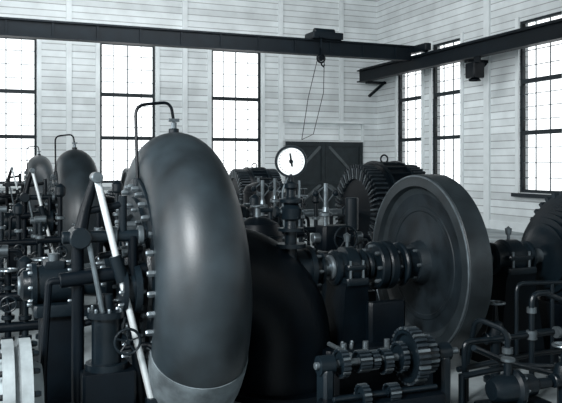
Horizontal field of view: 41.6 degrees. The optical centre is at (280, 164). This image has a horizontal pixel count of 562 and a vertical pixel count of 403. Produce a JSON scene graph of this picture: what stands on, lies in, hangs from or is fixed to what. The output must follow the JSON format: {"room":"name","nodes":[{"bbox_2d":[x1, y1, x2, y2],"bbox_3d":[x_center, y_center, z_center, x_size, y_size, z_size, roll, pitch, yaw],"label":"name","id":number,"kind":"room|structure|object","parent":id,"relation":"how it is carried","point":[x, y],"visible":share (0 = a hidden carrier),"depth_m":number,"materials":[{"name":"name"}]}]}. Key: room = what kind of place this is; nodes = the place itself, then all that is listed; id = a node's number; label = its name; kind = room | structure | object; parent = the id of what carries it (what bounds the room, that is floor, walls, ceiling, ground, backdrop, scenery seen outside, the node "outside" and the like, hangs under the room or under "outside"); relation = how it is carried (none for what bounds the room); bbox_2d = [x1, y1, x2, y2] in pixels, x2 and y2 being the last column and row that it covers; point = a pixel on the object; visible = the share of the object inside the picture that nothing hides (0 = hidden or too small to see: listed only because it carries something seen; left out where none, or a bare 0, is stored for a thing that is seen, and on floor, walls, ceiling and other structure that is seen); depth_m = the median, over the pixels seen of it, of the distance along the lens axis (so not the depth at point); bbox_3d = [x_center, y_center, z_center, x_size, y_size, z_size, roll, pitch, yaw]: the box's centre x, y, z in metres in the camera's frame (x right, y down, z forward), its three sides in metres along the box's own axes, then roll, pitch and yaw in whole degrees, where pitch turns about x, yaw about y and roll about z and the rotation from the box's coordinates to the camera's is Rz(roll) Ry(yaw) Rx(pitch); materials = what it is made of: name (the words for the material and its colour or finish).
{"room":"power station hall","nodes":[
{"label":"power station hall","id":0,"kind":"room"},
{"bbox_2d":[0,0,376,209],"bbox_3d":[-7.386,-2.600,28.489,25.750,9.600,0.350,0,0,-22],"label":"wall","id":1,"kind":"structure","parent":0,"point":[256,17],"depth_m":30.18,"materials":[{"name":"white wood"}]},
{"bbox_2d":[0,37,36,183],"bbox_3d":[-10.142,-2.025,27.289,2.140,5.450,0.120,0,0,-22],"label":"window","id":2,"kind":"structure","parent":1,"relation":"in","point":[5,90],"depth_m":27.47,"materials":[{"name":"paint"}]},
{"bbox_2d":[37,39,41,154],"bbox_3d":[-9.018,-2.025,27.605,0.160,5.750,0.060,0,0,-22],"label":"trim","id":3,"kind":"structure","parent":1,"relation":"attached to","point":[39,41],"depth_m":27.58,"materials":[{"name":"paint"}]},
{"bbox_2d":[66,0,71,150],"bbox_3d":[-8.023,-2.600,27.999,0.200,9.600,0.080,0,0,-22],"label":"trim","id":4,"kind":"structure","parent":1,"relation":"attached to","point":[68,2],"depth_m":27.95,"materials":[{"name":"paint"}]},
{"bbox_2d":[96,43,99,171],"bbox_3d":[-7.036,-2.025,28.410,0.160,5.750,0.060,0,0,-22],"label":"trim","id":5,"kind":"structure","parent":1,"relation":"attached to","point":[97,44],"depth_m":28.39,"materials":[{"name":"paint"}]},
{"bbox_2d":[100,43,154,182],"bbox_3d":[-6.010,-2.025,28.967,2.140,5.450,0.120,0,0,-22],"label":"window","id":6,"kind":"structure","parent":1,"relation":"in","point":[113,94],"depth_m":28.90,"materials":[{"name":"paint"}]},
{"bbox_2d":[155,46,159,136],"bbox_3d":[-4.886,-2.025,29.283,0.160,5.750,0.060,0,0,-22],"label":"trim","id":7,"kind":"structure","parent":1,"relation":"attached to","point":[157,49],"depth_m":29.26,"materials":[{"name":"paint"}]},
{"bbox_2d":[182,0,187,133],"bbox_3d":[-3.854,-2.600,29.692,0.200,9.600,0.080,0,0,-22],"label":"trim","id":8,"kind":"structure","parent":1,"relation":"attached to","point":[184,2],"depth_m":29.66,"materials":[{"name":"paint"}]},
{"bbox_2d":[207,50,211,148],"bbox_3d":[-2.903,-2.025,30.088,0.160,5.750,0.060,0,0,-22],"label":"trim","id":9,"kind":"structure","parent":1,"relation":"attached to","point":[209,52],"depth_m":30.07,"materials":[{"name":"paint"}]},
{"bbox_2d":[212,50,259,171],"bbox_3d":[-1.877,-2.025,30.645,2.140,5.450,0.120,0,0,-22],"label":"window","id":10,"kind":"structure","parent":1,"relation":"in","point":[223,98],"depth_m":30.64,"materials":[{"name":"paint"}]},
{"bbox_2d":[261,53,264,166],"bbox_3d":[-0.754,-2.025,30.961,0.160,5.750,0.060,0,0,-22],"label":"trim","id":11,"kind":"structure","parent":1,"relation":"attached to","point":[262,54],"depth_m":30.93,"materials":[{"name":"paint"}]},
{"bbox_2d":[278,0,282,182],"bbox_3d":[-0.009,-2.600,31.253,0.200,9.600,0.080,0,0,-22],"label":"trim","id":12,"kind":"structure","parent":1,"relation":"attached to","point":[280,2],"depth_m":31.22,"materials":[{"name":"paint"}]},
{"bbox_2d":[282,122,284,140],"bbox_3d":[0.088,-1.400,31.281,0.120,0.800,0.100,0,0,-22],"label":"trim","id":13,"kind":"structure","parent":1,"relation":"attached to","point":[283,123],"depth_m":31.24,"materials":[{"name":"paint"}]},
{"bbox_2d":[285,141,362,208],"bbox_3d":[1.878,0.600,31.922,3.660,3.200,0.140,0,0,-22],"label":"door","id":14,"kind":"structure","parent":1,"relation":"in","point":[327,162],"depth_m":31.86,"materials":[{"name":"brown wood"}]},
{"bbox_2d":[286,120,362,123],"bbox_3d":[1.905,-1.850,31.857,3.500,0.100,0.400,0,0,-22],"label":"trim","id":15,"kind":"structure","parent":1,"relation":"attached to","point":[287,121],"depth_m":31.65,"materials":[{"name":"paint"}]},
{"bbox_2d":[339,0,343,141],"bbox_3d":[2.632,-2.600,32.325,0.200,9.600,0.080,0,0,-22],"label":"trim","id":16,"kind":"structure","parent":1,"relation":"attached to","point":[341,2],"depth_m":32.28,"materials":[{"name":"paint"}]},
{"bbox_2d":[361,124,363,141],"bbox_3d":[3.608,-1.400,32.711,0.120,0.800,0.100,0,0,-22],"label":"trim","id":17,"kind":"structure","parent":1,"relation":"attached to","point":[362,125],"depth_m":32.67,"materials":[{"name":"paint"}]},
{"bbox_2d":[0,216,560,402],"bbox_3d":[-1.463,2.300,13.437,26.100,0.200,32.700,0,0,-22],"label":"floor","id":18,"kind":"structure","parent":0,"point":[476,384],"depth_m":8.55,"materials":[{"name":"concrete"}]},
{"bbox_2d":[0,191,9,234],"bbox_3d":[-8.455,1.490,22.470,0.600,1.420,0.700,0,0,-22],"label":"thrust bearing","id":19,"kind":"object","parent":18,"relation":"on","point":[2,200],"visible":0.26,"depth_m":22.34,"materials":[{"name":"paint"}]},
{"bbox_2d":[0,245,23,342],"bbox_3d":[-3.471,1.225,8.520,0.978,1.950,0.600,0,0,-22],"label":"pipe","id":20,"kind":"object","parent":18,"relation":"on","point":[4,250],"visible":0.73,"depth_m":8.63,"materials":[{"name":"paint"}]},
{"bbox_2d":[0,167,29,239],"bbox_3d":[-7.923,1.133,21.954,0.972,2.154,0.544,0,0,-22],"label":"turbine governor","id":21,"kind":"object","parent":18,"relation":"on","point":[7,184],"visible":0.28,"depth_m":21.86,"materials":[{"name":"metal"}]},
{"bbox_2d":[4,207,28,284],"bbox_3d":[-4.956,1.490,13.853,0.600,1.420,0.700,0,0,-22],"label":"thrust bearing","id":22,"kind":"object","parent":18,"relation":"on","point":[7,215],"visible":0.18,"depth_m":13.67,"materials":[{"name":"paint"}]},
{"bbox_2d":[0,202,37,309],"bbox_3d":[-4.312,1.390,11.416,1.200,1.620,0.360,0,0,-22],"label":"valve manifold","id":23,"kind":"object","parent":18,"relation":"on","point":[18,208],"visible":0.53,"depth_m":11.45,"materials":[{"name":"paint"}]},
{"bbox_2d":[0,337,43,402],"bbox_3d":[-2.126,1.740,5.343,0.760,0.920,0.920,0,0,-22],"label":"valve","id":24,"kind":"object","parent":18,"relation":"on","point":[21,377],"visible":1,"depth_m":5.15,"materials":[{"name":"paint"}]},
{"bbox_2d":[0,255,47,361],"bbox_3d":[-2.781,1.590,8.045,0.926,1.221,0.360,0,0,-22],"label":"valve manifold","id":25,"kind":"object","parent":18,"relation":"on","point":[26,324],"visible":0.44,"depth_m":7.97,"materials":[{"name":"paint"}]},
{"bbox_2d":[10,146,52,229],"bbox_3d":[-7.662,0.932,22.855,1.360,3.055,2.922,0,0,-22],"label":"turbine","id":26,"kind":"object","parent":18,"relation":"on","point":[42,165],"visible":0.15,"depth_m":21.99,"materials":[{"name":"paint"}]},
{"bbox_2d":[7,168,57,290],"bbox_3d":[-4.424,1.133,13.338,0.972,2.154,0.544,0,0,-22],"label":"turbine governor","id":27,"kind":"object","parent":18,"relation":"on","point":[24,196],"visible":0.57,"depth_m":13.25,"materials":[{"name":"metal"}]},
{"bbox_2d":[20,253,70,402],"bbox_3d":[-1.988,1.490,6.543,0.600,1.420,0.700,0,0,-22],"label":"thrust bearing","id":28,"kind":"object","parent":18,"relation":"on","point":[34,278],"visible":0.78,"depth_m":6.39,"materials":[{"name":"paint"}]},
{"bbox_2d":[28,134,103,267],"bbox_3d":[-4.163,0.932,14.239,1.360,3.055,2.922,0,0,-22],"label":"turbine","id":29,"kind":"object","parent":18,"relation":"on","point":[73,168],"visible":0.34,"depth_m":13.27,"materials":[{"name":"paint"}]},
{"bbox_2d":[32,180,122,319],"bbox_3d":[-2.963,1.211,10.885,1.300,1.978,0.360,0,0,-22],"label":"valve manifold","id":30,"kind":"object","parent":18,"relation":"on","point":[117,186],"visible":0.25,"depth_m":10.75,"materials":[{"name":"paint"}]},
{"bbox_2d":[40,172,157,402],"bbox_3d":[-1.455,1.133,6.027,0.972,2.154,0.544,0,0,-22],"label":"turbine governor","id":31,"kind":"object","parent":18,"relation":"on","point":[107,377],"visible":0.98,"depth_m":5.92,"materials":[{"name":"metal"}]},
{"bbox_2d":[103,195,114,251],"bbox_3d":[-3.006,1.335,14.645,1.310,1.730,1.240,0,0,-22],"label":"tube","id":32,"kind":"object","parent":18,"relation":"on","point":[109,199],"visible":0.1,"depth_m":14.23,"materials":[{"name":"black metal"}]},
{"bbox_2d":[84,101,251,402],"bbox_3d":[-1.194,0.932,6.928,1.360,3.055,2.922,0,0,-22],"label":"turbine","id":33,"kind":"object","parent":18,"relation":"on","point":[195,314],"visible":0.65,"depth_m":5.83,"materials":[{"name":"paint"}]},
{"bbox_2d":[229,163,281,204],"bbox_3d":[-0.929,1.062,25.526,1.515,2.277,2.250,0,0,-22],"label":"generator","id":34,"kind":"object","parent":18,"relation":"on","point":[240,178],"visible":0.4,"depth_m":24.95,"materials":[{"name":"black metal"}]},
{"bbox_2d":[243,192,276,207],"bbox_3d":[-0.507,1.424,17.710,1.613,1.551,0.360,0,0,-22],"label":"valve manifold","id":35,"kind":"object","parent":18,"relation":"on","point":[247,205],"visible":0.03,"depth_m":17.65,"materials":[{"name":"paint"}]},
{"bbox_2d":[243,176,277,208],"bbox_3d":[-0.605,1.254,19.829,0.840,1.892,0.840,0,0,21],"label":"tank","id":36,"kind":"object","parent":18,"relation":"on","point":[248,192],"visible":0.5,"depth_m":19.57,"materials":[{"name":"black metal"}]},
{"bbox_2d":[244,205,283,241],"bbox_3d":[-0.323,1.379,10.230,0.720,1.642,0.720,0,0,23],"label":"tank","id":37,"kind":"object","parent":18,"relation":"on","point":[266,226],"visible":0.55,"depth_m":10.04,"materials":[{"name":"black metal"}]},
{"bbox_2d":[251,180,297,241],"bbox_3d":[-0.083,1.225,12.270,0.978,1.950,0.600,0,0,-22],"label":"valve","id":38,"kind":"object","parent":18,"relation":"on","point":[253,188],"visible":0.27,"depth_m":12.15,"materials":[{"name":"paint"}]},
{"bbox_2d":[243,194,309,249],"bbox_3d":[-0.160,1.316,11.160,1.226,1.769,0.360,0,0,-22],"label":"pipe assembly","id":39,"kind":"object","parent":18,"relation":"on","point":[254,199],"visible":0.15,"depth_m":11.18,"materials":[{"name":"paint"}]},
{"bbox_2d":[234,228,329,402],"bbox_3d":[-0.037,1.335,7.335,1.310,1.730,1.240,0,0,-22],"label":"casing","id":40,"kind":"structure","parent":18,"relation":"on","point":[290,326],"depth_m":6.89,"materials":[{"name":"black metal"}]},
{"bbox_2d":[273,145,306,259],"bbox_3d":[0.086,0.404,7.180,0.322,1.193,0.300,0,0,-22],"label":"pressure gauge","id":41,"kind":"object","parent":40,"relation":"attached to","point":[290,160],"visible":0.96,"depth_m":7.14,"materials":[{"name":"paint"}]},
{"bbox_2d":[265,178,309,243],"bbox_3d":[0.102,1.225,14.072,0.978,1.950,0.600,0,0,-22],"label":"valve","id":42,"kind":"object","parent":18,"relation":"on","point":[274,199],"visible":0.22,"depth_m":13.96,"materials":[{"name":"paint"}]},
{"bbox_2d":[278,188,307,237],"bbox_3d":[-0.054,1.430,22.212,1.813,1.539,0.360,0,0,-22],"label":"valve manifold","id":43,"kind":"object","parent":18,"relation":"on","point":[303,189],"visible":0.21,"depth_m":22.45,"materials":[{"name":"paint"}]},
{"bbox_2d":[278,194,344,290],"bbox_3d":[0.613,1.339,13.092,1.413,1.723,0.360,0,0,-22],"label":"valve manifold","id":44,"kind":"object","parent":18,"relation":"on","point":[315,200],"visible":0.2,"depth_m":13.06,"materials":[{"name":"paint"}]},
{"bbox_2d":[311,183,372,302],"bbox_3d":[0.837,1.225,10.270,0.978,1.950,0.600,0,0,-22],"label":"valve assembly","id":45,"kind":"object","parent":18,"relation":"on","point":[327,237],"visible":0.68,"depth_m":10.13,"materials":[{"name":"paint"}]},
{"bbox_2d":[325,232,369,344],"bbox_3d":[0.681,1.445,7.626,0.540,1.510,0.682,0,0,-22],"label":"pedestal","id":46,"kind":"object","parent":18,"relation":"on","point":[347,297],"visible":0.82,"depth_m":7.44,"materials":[{"name":"paint"}]},
{"bbox_2d":[355,231,378,300],"bbox_3d":[1.464,1.589,11.280,1.000,1.222,0.360,0,0,-22],"label":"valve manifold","id":47,"kind":"object","parent":18,"relation":"on","point":[365,241],"visible":0.02,"depth_m":11.19,"materials":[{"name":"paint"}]},
{"bbox_2d":[322,290,432,384],"bbox_3d":[0.792,1.785,7.672,1.200,0.830,1.060,0,0,-22],"label":"bedplate","id":48,"kind":"object","parent":18,"relation":"on","point":[383,317],"visible":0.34,"depth_m":7.37,"materials":[{"name":"black metal"}]},
{"bbox_2d":[335,154,425,248],"bbox_3d":[2.338,0.977,16.815,1.515,2.446,2.625,0,0,-22],"label":"generator","id":49,"kind":"object","parent":18,"relation":"on","point":[371,181],"visible":0.43,"depth_m":16.24,"materials":[{"name":"black metal"}]},
{"bbox_2d":[313,326,458,402],"bbox_3d":[0.802,1.754,6.039,1.310,0.892,0.913,0,0,-22],"label":"mechanism","id":50,"kind":"object","parent":18,"relation":"on","point":[395,372],"visible":1,"depth_m":5.82,"materials":[{"name":"paint"}]},
{"bbox_2d":[482,326,500,336],"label":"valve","id":51,"kind":"object","parent":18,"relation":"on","point":[490,331],"depth_m":7.45,"materials":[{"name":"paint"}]},
{"bbox_2d":[483,372,500,382],"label":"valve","id":52,"kind":"object","parent":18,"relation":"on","point":[486,377],"depth_m":7.50,"materials":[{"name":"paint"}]},
{"bbox_2d":[484,341,501,355],"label":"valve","id":53,"kind":"object","parent":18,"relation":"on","point":[495,347],"depth_m":7.48,"materials":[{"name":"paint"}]},
{"bbox_2d":[489,300,505,326],"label":"valve","id":54,"kind":"object","parent":18,"relation":"on","point":[495,303],"depth_m":7.50,"materials":[{"name":"paint"}]},
{"bbox_2d":[456,290,561,402],"bbox_3d":[2.471,1.688,7.042,2.533,1.025,0.619,0,0,-32],"label":"pipes","id":55,"kind":"object","parent":18,"relation":"on","point":[531,334],"visible":0.82,"depth_m":6.72,"materials":[{"name":"metal"}]},
{"bbox_2d":[460,226,558,366],"bbox_3d":[2.580,1.445,8.398,0.825,1.510,0.682,0,0,-22],"label":"pedestal","id":56,"kind":"object","parent":18,"relation":"on","point":[514,260],"visible":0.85,"depth_m":8.20,"materials":[{"name":"paint"}]},
{"bbox_2d":[17,241,543,295],"bbox_3d":[0.912,1.050,7.721,6.900,0.500,0.500,0,0,-22],"label":"shaft","id":57,"kind":"object","parent":56,"relation":"on","point":[391,264],"visible":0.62,"depth_m":7.62,"materials":[{"name":"metal"}]},
{"bbox_2d":[373,174,492,348],"bbox_3d":[1.561,1.050,7.984,0.420,1.900,1.900,0,0,-22],"label":"flywheel","id":58,"kind":"object","parent":57,"relation":"attached to","point":[433,215],"visible":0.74,"depth_m":7.62,"materials":[{"name":"metal"}]},
{"bbox_2d":[474,356,552,402],"bbox_3d":[1.955,1.895,6.136,0.680,0.610,0.300,0,0,-22],"label":"pump","id":59,"kind":"object","parent":18,"relation":"on","point":[512,386],"visible":1,"depth_m":6.04,"materials":[{"name":"black metal"}]},
{"bbox_2d":[515,280,561,377],"bbox_3d":[3.094,1.682,7.678,1.728,1.035,0.120,0,0,-22],"label":"handrail","id":60,"kind":"object","parent":18,"relation":"on","point":[551,283],"visible":0.49,"depth_m":7.46,"materials":[{"name":"metal"}]},
{"bbox_2d":[521,191,561,356],"bbox_3d":[3.312,1.250,8.695,0.720,1.900,1.500,0,0,-22],"label":"generator","id":61,"kind":"object","parent":18,"relation":"on","point":[544,229],"visible":0.64,"depth_m":8.54,"materials":[{"name":"paint"}]},
{"bbox_2d":[548,341,561,402],"bbox_3d":[2.418,1.864,6.324,0.260,0.672,0.240,0,0,-22],"label":"valve","id":62,"kind":"object","parent":18,"relation":"on","point":[555,376],"visible":0.99,"depth_m":6.28,"materials":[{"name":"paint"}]},
{"bbox_3d":[-0.388,1.445,15.708,0.825,1.510,0.682,0,0,-22],"label":"pedestal","id":63,"kind":"object","parent":18,"relation":"on","visible":0},
{"bbox_2d":[240,205,342,217],"bbox_3d":[-1.709,1.050,15.172,7.650,0.500,0.500,0,0,-22],"label":"shaft","id":64,"kind":"object","parent":63,"relation":"on","point":[246,213],"visible":0.06,"depth_m":16.04,"materials":[{"name":"metal"}]},
{"bbox_3d":[-3.887,1.445,24.325,0.825,1.510,0.682,0,0,-22],"label":"pedestal","id":65,"kind":"object","parent":18,"relation":"on","visible":0},
{"bbox_2d":[105,190,121,196],"bbox_3d":[-5.092,1.050,23.836,7.900,0.500,0.500,0,0,-22],"label":"shaft","id":66,"kind":"object","parent":65,"relation":"on","point":[110,193],"visible":0.07,"depth_m":23.53,"materials":[{"name":"metal"}]},
{"bbox_2d":[121,168,128,187],"bbox_3d":[-4.906,1.050,23.911,0.420,1.900,1.900,0,0,-22],"label":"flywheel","id":67,"kind":"object","parent":66,"relation":"attached to","point":[125,171],"visible":0.06,"depth_m":24.24,"materials":[{"name":"metal"}]},
{"bbox_2d":[377,0,561,223],"bbox_3d":[10.466,-2.600,18.281,0.350,9.600,32.000,0,0,-22],"label":"wall","id":68,"kind":"structure","parent":0,"point":[399,22],"depth_m":26.57,"materials":[{"name":"white wood"}]},
{"bbox_2d":[395,76,397,160],"bbox_3d":[4.900,-1.900,31.444,0.060,5.900,0.160,0,0,-22],"label":"trim","id":69,"kind":"structure","parent":68,"relation":"attached to","point":[396,77],"depth_m":31.38,"materials":[{"name":"paint"}]},
{"bbox_2d":[399,54,420,164],"bbox_3d":[5.402,-1.900,30.552,0.120,5.600,1.850,0,0,-22],"label":"window","id":70,"kind":"structure","parent":68,"relation":"in","point":[416,97],"depth_m":30.83,"materials":[{"name":"paint"}]},
{"bbox_2d":[421,52,424,170],"bbox_3d":[5.664,-1.900,29.563,0.060,5.900,0.160,0,0,-22],"label":"trim","id":71,"kind":"structure","parent":68,"relation":"attached to","point":[422,71],"depth_m":29.50,"materials":[{"name":"paint"}]},
{"bbox_2d":[429,41,432,173],"bbox_3d":[5.878,-1.900,29.035,0.060,5.900,0.160,0,0,-22],"label":"trim","id":72,"kind":"structure","parent":68,"relation":"attached to","point":[431,42],"depth_m":28.97,"materials":[{"name":"paint"}]},
{"bbox_2d":[434,38,459,178],"bbox_3d":[6.381,-1.900,28.143,0.120,5.600,1.850,0,0,-22],"label":"window","id":73,"kind":"structure","parent":68,"relation":"in","point":[443,44],"depth_m":28.43,"materials":[{"name":"paint"}]},
{"bbox_2d":[357,18,561,96],"bbox_3d":[9.792,-3.578,18.007,1.135,1.275,31.600,0,0,-22],"label":"beam","id":74,"kind":"structure","parent":68,"relation":"attached to","point":[549,31],"depth_m":25.22,"materials":[{"name":"metal"}]},
{"bbox_2d":[0,17,430,61],"bbox_3d":[-5.914,-4.475,23.933,24.110,0.990,1.900,0,0,-22],"label":"crane","id":75,"kind":"object","parent":74,"relation":"on","point":[11,27],"visible":0.99,"depth_m":25.15,"materials":[{"name":"paint"}]},
{"bbox_2d":[301,36,325,139],"bbox_3d":[1.128,-2.745,26.491,0.946,3.710,0.500,0,0,-22],"label":"chain hoist","id":76,"kind":"object","parent":75,"relation":"hanging from","point":[320,57],"visible":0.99,"depth_m":26.45,"materials":[{"name":"paint"}]},
{"bbox_2d":[465,56,483,81],"bbox_3d":[6.455,-3.208,24.639,0.450,0.815,0.500,0,0,-22],"label":"control box","id":77,"kind":"object","parent":74,"relation":"attached to","point":[474,71],"visible":1,"depth_m":24.45,"materials":[{"name":"black metal"}]},
{"bbox_2d":[460,32,463,187],"bbox_3d":[6.642,-1.900,27.154,0.060,5.900,0.160,0,0,-22],"label":"trim","id":78,"kind":"structure","parent":68,"relation":"attached to","point":[462,33],"depth_m":27.08,"materials":[{"name":"paint"}]},
{"bbox_2d":[483,0,490,227],"bbox_3d":[7.182,-2.600,25.797,0.080,9.600,0.300,0,0,-22],"label":"trim","id":79,"kind":"structure","parent":68,"relation":"attached to","point":[486,3],"depth_m":25.71,"materials":[{"name":"paint"}]},
{"bbox_2d":[489,220,527,232],"bbox_3d":[10.314,2.050,18.111,0.060,0.300,31.800,0,0,-22],"label":"baseboard","id":80,"kind":"structure","parent":68,"relation":"attached to","point":[493,224],"depth_m":24.81,"materials":[{"name":"paint"}]},
{"bbox_2d":[515,17,519,192],"bbox_3d":[7.778,-1.900,24.356,0.060,5.900,0.160,0,0,-22],"label":"trim","id":81,"kind":"structure","parent":68,"relation":"attached to","point":[517,20],"depth_m":24.30,"materials":[{"name":"paint"}]},
{"bbox_2d":[511,193,551,197],"bbox_3d":[8.133,0.980,23.350,0.160,0.120,2.450,0,0,-22],"label":"window sill","id":82,"kind":"structure","parent":68,"relation":"attached to","point":[528,195],"depth_m":23.59,"materials":[{"name":"metal"}]},
{"bbox_2d":[521,11,561,193],"bbox_3d":[8.299,-1.900,23.418,0.120,5.600,1.950,0,0,-22],"label":"window","id":83,"kind":"structure","parent":68,"relation":"in","point":[550,77],"depth_m":23.72,"materials":[{"name":"paint"}]}
]}

